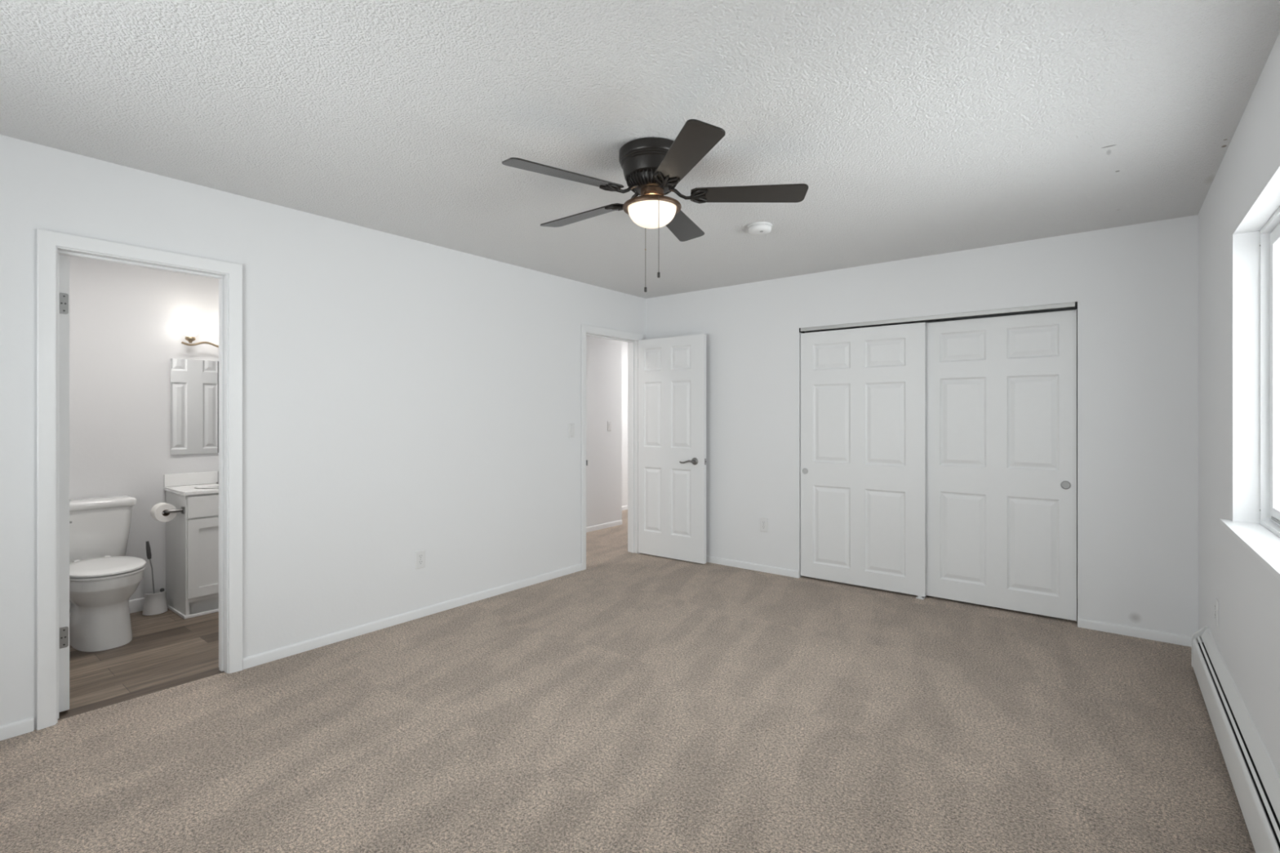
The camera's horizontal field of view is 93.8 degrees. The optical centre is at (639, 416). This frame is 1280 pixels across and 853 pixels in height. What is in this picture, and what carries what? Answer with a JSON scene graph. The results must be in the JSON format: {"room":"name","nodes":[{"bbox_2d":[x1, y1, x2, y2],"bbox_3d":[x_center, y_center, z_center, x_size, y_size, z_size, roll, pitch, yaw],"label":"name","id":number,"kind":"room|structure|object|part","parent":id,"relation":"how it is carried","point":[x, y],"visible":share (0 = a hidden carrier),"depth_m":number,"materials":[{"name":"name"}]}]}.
{"room":"empty bedroom","nodes":[
{"label":"empty bedroom","id":0,"kind":"room"},
{"bbox_2d":[59,254,218,611],"bbox_3d":[-3.249,0.135,4.320,0.120,2.540,2.330,0,0,38],"label":"wall","id":1,"kind":"structure","parent":0,"point":[126,331],"depth_m":4.02,"materials":[{"name":"white paint"}]},
{"bbox_2d":[69,597,144,619],"bbox_3d":[-3.563,1.274,3.811,0.011,0.085,0.860,0,0,38],"label":"baseboard","id":2,"kind":"structure","parent":1,"relation":"attached to","point":[135,605],"depth_m":4.03,"materials":[{"name":"white paint"}]},
{"bbox_2d":[164,471,217,487],"bbox_3d":[-3.101,0.448,4.397,0.017,0.086,0.632,0,0,38],"label":"backsplash","id":3,"kind":"structure","parent":1,"relation":"attached to","point":[203,477],"depth_m":4.26,"materials":[{"name":"white stone"}]},
{"bbox_2d":[170,358,218,454],"bbox_3d":[-3.090,-0.067,4.411,0.018,0.671,0.598,0,0,38],"label":"mirror","id":4,"kind":"object","parent":1,"relation":"attached to","point":[194,384],"visible":0.5,"depth_m":4.28,"materials":[{"name":"mirror"}]},
{"bbox_2d":[179,318,218,347],"bbox_3d":[-3.015,-0.575,4.385,0.167,0.200,0.586,0,0,38],"label":"vanity light","id":5,"kind":"object","parent":1,"relation":"attached to","point":[190,327],"visible":0.35,"depth_m":4.16,"materials":[{"name":"white glass"}]},
{"bbox_3d":[-3.140,-0.617,4.184,0.116,0.116,0.116,0,0,38],"label":"lamp shade","id":6,"kind":"part","parent":5,"relation":"part of","materials":[{"name":"white glass"}]},
{"bbox_2d":[0,134,645,729],"bbox_3d":[-1.566,0.135,3.811,0.120,2.540,5.360,0,0,38],"label":"wall","id":7,"kind":"structure","parent":0,"point":[402,397],"depth_m":3.52,"materials":[{"name":"white paint"}]},
{"bbox_2d":[58,254,69,712],"bbox_3d":[-2.792,0.297,2.835,0.613,2.015,0.048,0,0,38],"label":"door","id":8,"kind":"structure","parent":7,"relation":"in","point":[64,261],"depth_m":2.65,"materials":[{"name":"white paint"}]},
{"bbox_2d":[36,228,242,730],"bbox_3d":[-2.332,0.263,2.830,0.154,2.084,0.750,0,0,38],"label":"door frame","id":9,"kind":"structure","parent":7,"relation":"attached to","point":[50,244],"depth_m":2.63,"materials":[{"name":"white paint"}]},
{"bbox_2d":[0,563,582,740],"bbox_3d":[-1.786,1.277,3.423,0.011,0.056,4.197,0,0,38],"label":"baseboard","id":10,"kind":"structure","parent":7,"relation":"attached to","point":[14,729],"depth_m":3.60,"materials":[{"name":"white paint"}]},
{"bbox_2d":[415,549,425,568],"bbox_3d":[-1.425,0.930,3.888,0.008,0.116,0.071,0,0,38],"label":"wall outlet","id":11,"kind":"object","parent":7,"relation":"attached to","point":[420,555],"visible":1,"depth_m":3.88,"materials":[{"name":"white plastic"}]},
{"bbox_2d":[568,423,574,437],"bbox_3d":[-0.568,0.120,4.982,0.011,0.116,0.071,0,0,38],"label":"light switch","id":12,"kind":"object","parent":7,"relation":"attached to","point":[571,426],"visible":1,"depth_m":4.97,"materials":[{"name":"white plastic"}]},
{"bbox_2d":[581,324,643,570],"bbox_3d":[-0.288,0.263,5.446,0.155,2.084,0.848,0,0,38],"label":"door frame","id":13,"kind":"structure","parent":7,"relation":"attached to","point":[633,339],"depth_m":5.70,"materials":[{"name":"white paint"}]},
{"bbox_2d":[636,333,706,564],"bbox_3d":[0.274,0.287,5.464,0.747,2.012,0.129,0,0,37],"label":"door","id":14,"kind":"structure","parent":7,"relation":"in","point":[671,446],"depth_m":5.44,"materials":[{"name":"white paint"}]},
{"bbox_3d":[0.404,0.403,5.297,0.136,0.034,0.021,0,0,37],"label":"lever","id":15,"kind":"part","parent":14,"relation":"part of","materials":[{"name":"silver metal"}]},
{"bbox_2d":[586,335,622,527],"bbox_3d":[-1.454,0.135,6.294,0.800,2.540,2.990,0,0,38],"label":"wall","id":16,"kind":"structure","parent":0,"point":[603,356],"depth_m":6.96,"materials":[{"name":"white paint"}]},
{"bbox_2d":[586,505,627,532],"bbox_3d":[-0.654,1.277,7.211,0.691,0.056,5.400,0,0,38],"label":"baseboard","id":17,"kind":"structure","parent":16,"relation":"attached to","point":[615,523],"depth_m":6.98,"materials":[{"name":"white paint"}]},
{"bbox_2d":[607,421,611,431],"bbox_3d":[-0.355,0.115,7.041,0.011,0.116,0.071,0,0,38],"label":"light switch","id":18,"kind":"object","parent":16,"relation":"attached to","point":[609,423],"visible":1,"depth_m":7.03,"materials":[{"name":"white plastic"}]},
{"bbox_2d":[622,341,627,506],"bbox_3d":[-0.051,0.135,8.643,0.120,2.540,2.440,0,0,38],"label":"wall","id":19,"kind":"structure","parent":0,"point":[624,344],"depth_m":8.34,"materials":[{"name":"white paint"}]},
{"bbox_2d":[0,509,1255,852],"bbox_3d":[0.371,1.355,4.456,5.700,0.100,8.520,0,0,38],"label":"floor","id":20,"kind":"structure","parent":0,"point":[626,702],"depth_m":2.45,"materials":[{"name":"beige carpet"}]},
{"bbox_2d":[69,495,146,652],"bbox_3d":[-3.246,0.921,3.588,0.774,0.792,0.448,0,0,38],"label":"toilet","id":21,"kind":"object","parent":20,"relation":"on","point":[103,580],"visible":0.74,"depth_m":3.47,"materials":[{"name":"ceramic"}]},
{"bbox_3d":[-3.467,0.750,3.761,0.190,0.345,0.416,0,0,38],"label":"tank","id":22,"kind":"part","parent":21,"relation":"part of","materials":[{"name":"ceramic"}]},
{"bbox_3d":[-3.466,0.550,3.760,0.216,0.051,0.448,0,0,38],"label":"tank lid","id":23,"kind":"part","parent":21,"relation":"part of","materials":[{"name":"ceramic"}]},
{"bbox_3d":[-3.192,1.112,3.546,0.624,0.410,0.376,0,0,38],"label":"bowl","id":24,"kind":"part","parent":21,"relation":"part of","materials":[{"name":"ceramic"}]},
{"bbox_3d":[-3.147,0.900,3.511,0.518,0.014,0.378,0,0,38],"label":"seat","id":25,"kind":"part","parent":21,"relation":"part of","materials":[{"name":"plastic"}]},
{"bbox_3d":[-3.146,0.877,3.510,0.520,0.021,0.380,0,0,38],"label":"lid","id":26,"kind":"part","parent":21,"relation":"part of","materials":[{"name":"plastic"}]},
{"bbox_2d":[142,587,167,615],"bbox_3d":[-3.249,1.236,4.016,0.132,0.162,0.132,0,0,38],"label":"toilet brush holder","id":27,"kind":"object","parent":20,"relation":"on","point":[155,603],"visible":1,"depth_m":3.97,"materials":[{"name":"white plastic"}]},
{"bbox_2d":[146,541,155,593],"bbox_3d":[-3.253,1.062,4.013,0.074,0.451,0.078,0,0,38],"label":"toilet brush","id":28,"kind":"object","parent":27,"relation":"in","point":[148,546],"visible":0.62,"depth_m":4.00,"materials":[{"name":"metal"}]},
{"bbox_3d":[-3.269,1.074,4.012,0.036,0.267,0.008,0,0,-12],"label":"stem","id":29,"kind":"part","parent":28,"relation":"part of","materials":[{"name":"metal"}]},
{"bbox_2d":[165,490,218,618],"bbox_3d":[-2.931,0.916,4.260,0.453,0.799,0.623,0,0,38],"label":"vanity cabinet","id":30,"kind":"object","parent":20,"relation":"on","point":[192,537],"visible":0.41,"depth_m":3.98,"materials":[{"name":"paint"}]},
{"bbox_2d":[163,506,184,514],"bbox_3d":[-3.058,0.615,3.915,0.144,0.048,0.099,0,0,38],"label":"toilet paper holder","id":31,"kind":"object","parent":30,"relation":"attached to","point":[182,509],"visible":0.92,"depth_m":3.89,"materials":[{"name":"silver metal"}]},
{"bbox_2d":[150,502,177,522],"bbox_3d":[-3.093,0.624,3.890,0.100,0.116,0.116,0,0,38],"label":"toilet paper roll","id":32,"kind":"object","parent":31,"relation":"on","point":[156,512],"visible":0.89,"depth_m":3.86,"materials":[{"name":"paper"}]},
{"bbox_3d":[-3.065,0.615,3.916,0.132,0.020,0.093,0,0,38],"label":"arm","id":33,"kind":"part","parent":31,"relation":"part of","materials":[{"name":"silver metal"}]},
{"bbox_3d":[-2.991,0.615,3.920,0.044,0.048,0.008,0,0,38],"label":"wall plate","id":34,"kind":"part","parent":31,"relation":"part of","materials":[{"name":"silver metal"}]},
{"bbox_2d":[164,471,218,495],"bbox_3d":[-2.927,0.461,4.262,0.458,0.111,0.632,0,0,38],"label":"countertop","id":35,"kind":"structure","parent":30,"relation":"on","point":[203,482],"depth_m":4.20,"materials":[{"name":"white stone"}]},
{"bbox_3d":[-2.930,1.306,4.260,0.433,0.020,0.623,0,0,38],"label":"shoe moulding","id":36,"kind":"part","parent":30,"relation":"part of","materials":[{"name":"white paint"}]},
{"bbox_3d":[-2.757,0.596,4.130,0.018,0.138,0.598,0,0,38],"label":"drawer","id":37,"kind":"part","parent":30,"relation":"part of","materials":[{"name":"paint"}]},
{"bbox_3d":[-2.850,0.932,4.011,0.018,0.510,0.297,0,0,38],"label":"door","id":38,"kind":"part","parent":30,"relation":"part of","materials":[{"name":"paint"}]},
{"bbox_2d":[915,595,926,599],"bbox_3d":[2.020,1.296,4.306,0.050,0.016,0.090,0,0,38],"label":"guide","id":39,"kind":"object","parent":20,"relation":"on","point":[917,597],"visible":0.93,"depth_m":4.28,"materials":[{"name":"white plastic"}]},
{"bbox_2d":[0,0,1279,298],"bbox_3d":[0.030,-1.185,2.540,4.200,0.100,5.400,0,0,38],"label":"ceiling","id":40,"kind":"structure","parent":0,"point":[912,128],"depth_m":2.21,"materials":[{"name":"white paint"}]},
{"bbox_2d":[502,119,808,292],"bbox_3d":[0.014,-0.847,2.604,1.229,0.575,1.287,0,0,38],"label":"ceiling fan","id":41,"kind":"object","parent":40,"relation":"hanging from","point":[652,167],"visible":1,"depth_m":2.48,"materials":[{"name":"black metal"}]},
{"bbox_3d":[-0.291,-0.945,2.349,0.489,0.032,0.136,0,0,-33],"label":"blade","id":42,"kind":"part","parent":41,"relation":"part of","materials":[{"name":"black wood"}]},
{"bbox_3d":[-0.267,-0.945,2.830,0.489,0.032,0.136,0,0,39],"label":"blade","id":43,"kind":"part","parent":41,"relation":"part of","materials":[{"name":"black wood"}]},
{"bbox_3d":[0.033,-0.767,2.660,0.003,0.377,0.085,0,0,-11],"label":"pull chain","id":44,"kind":"part","parent":41,"relation":"part of","materials":[{"name":"metal"}]},
{"bbox_3d":[0.052,-0.854,2.573,0.209,0.082,0.209,0,0,38],"label":"lamp shade","id":45,"kind":"part","parent":41,"relation":"part of","materials":[{"name":"white glass"}]},
{"bbox_3d":[0.197,-0.945,2.956,0.136,0.032,0.489,0,0,21],"label":"blade","id":46,"kind":"part","parent":41,"relation":"part of","materials":[{"name":"black wood"}]},
{"bbox_3d":[0.159,-0.945,2.178,0.136,0.032,0.489,0,0,-15],"label":"blade","id":47,"kind":"part","parent":41,"relation":"part of","materials":[{"name":"black wood"}]},
{"bbox_3d":[0.461,-0.945,2.553,0.489,0.032,0.136,0,0,3],"label":"blade","id":48,"kind":"part","parent":41,"relation":"part of","materials":[{"name":"black wood"}]},
{"bbox_2d":[747,222,772,235],"bbox_3d":[0.715,-1.112,3.572,0.144,0.046,0.144,0,0,38],"label":"smoke detector","id":49,"kind":"object","parent":40,"relation":"attached to","point":[757,228],"visible":1,"depth_m":3.53,"materials":[{"name":"white plastic"}]},
{"bbox_2d":[645,214,1198,636],"bbox_3d":[1.686,0.135,4.596,4.040,2.540,0.120,0,0,38],"label":"wall","id":50,"kind":"structure","parent":0,"point":[1135,287],"depth_m":3.70,"materials":[{"name":"white paint"}]},
{"bbox_2d":[760,517,768,532],"bbox_3d":[1.037,0.912,5.021,0.071,0.116,0.008,0,0,38],"label":"wall outlet","id":51,"kind":"object","parent":50,"relation":"attached to","point":[763,522],"visible":1,"depth_m":5.02,"materials":[{"name":"white plastic"}]},
{"bbox_2d":[799,302,1077,333],"bbox_3d":[2.029,-0.693,4.313,1.812,0.032,0.104,0,0,38],"label":"closet track","id":52,"kind":"object","parent":50,"relation":"attached to","point":[1071,304],"visible":0.97,"depth_m":4.17,"materials":[{"name":"metal"}]},
{"bbox_2d":[800,322,926,596],"bbox_3d":[1.672,0.309,4.565,0.930,1.955,0.038,0,0,38],"label":"door","id":53,"kind":"structure","parent":52,"relation":"hanging from","point":[864,390],"depth_m":4.53,"materials":[{"name":"white paint"}]},
{"bbox_3d":[1.327,0.441,4.814,0.048,0.048,0.005,0,0,38],"label":"flush pull","id":54,"kind":"part","parent":53,"relation":"part of","materials":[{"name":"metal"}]},
{"bbox_2d":[926,310,1076,621],"bbox_3d":[2.387,0.309,4.062,0.928,1.955,0.038,0,0,38],"label":"door","id":55,"kind":"structure","parent":52,"relation":"hanging from","point":[1002,391],"depth_m":4.00,"materials":[{"name":"white paint"}]},
{"bbox_3d":[2.699,0.437,3.798,0.054,0.054,0.005,0,0,38],"label":"flush pull","id":56,"kind":"part","parent":55,"relation":"part of","materials":[{"name":"metal"}]},
{"bbox_2d":[706,555,1191,647],"bbox_3d":[1.601,1.277,4.578,3.888,0.056,0.011,0,0,38],"label":"baseboard","id":57,"kind":"structure","parent":50,"relation":"attached to","point":[1159,636],"depth_m":3.63,"materials":[{"name":"white paint"}]},
{"bbox_2d":[804,306,1077,598],"bbox_3d":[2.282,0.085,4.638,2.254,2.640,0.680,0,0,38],"label":"door frame","id":58,"kind":"structure","parent":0,"point":[1068,308],"depth_m":4.56,"materials":[{"name":"white paint"}]},
{"bbox_2d":[1198,32,1279,776],"bbox_3d":[1.585,0.135,1.249,0.160,2.540,5.280,0,0,38],"label":"wall","id":59,"kind":"structure","parent":0,"point":[1243,194],"depth_m":2.42,"materials":[{"name":"white paint"}]},
{"bbox_2d":[1214,597,1218,626],"bbox_3d":[2.670,0.907,2.777,0.008,0.116,0.071,0,0,38],"label":"wall outlet","id":60,"kind":"object","parent":59,"relation":"attached to","point":[1216,602],"visible":1,"depth_m":2.75,"materials":[{"name":"white plastic"}]},
{"bbox_2d":[1191,626,1279,852],"bbox_3d":[1.451,1.174,1.259,0.062,0.221,4.570,0,0,38],"label":"baseboard heater","id":61,"kind":"object","parent":59,"relation":"attached to","point":[1255,778],"visible":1,"depth_m":2.06,"materials":[{"name":"metal"}]},
{"bbox_2d":[1219,519,1279,580],"bbox_3d":[1.879,0.438,1.720,0.110,0.019,1.884,0,0,38],"label":"window sill","id":62,"kind":"structure","parent":59,"relation":"attached to","point":[1260,542],"depth_m":2.06,"materials":[{"name":"white paint"}]},
{"bbox_2d":[1259,207,1279,537],"bbox_3d":[1.955,-0.154,1.660,0.086,1.167,1.784,0,0,38],"label":"window","id":63,"kind":"structure","parent":59,"relation":"in","point":[1269,234],"depth_m":2.35,"materials":[{"name":"white plastic"}]},
{"bbox_3d":[2.213,-0.154,1.999,0.026,1.125,0.891,0,0,38],"label":"sash","id":64,"kind":"part","parent":63,"relation":"part of","materials":[{"name":"white plastic"}]},
{"bbox_3d":[2.201,0.393,2.008,0.004,0.010,0.781,0,0,38],"label":"sash rail","id":65,"kind":"part","parent":63,"relation":"part of","materials":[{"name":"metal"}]}
]}

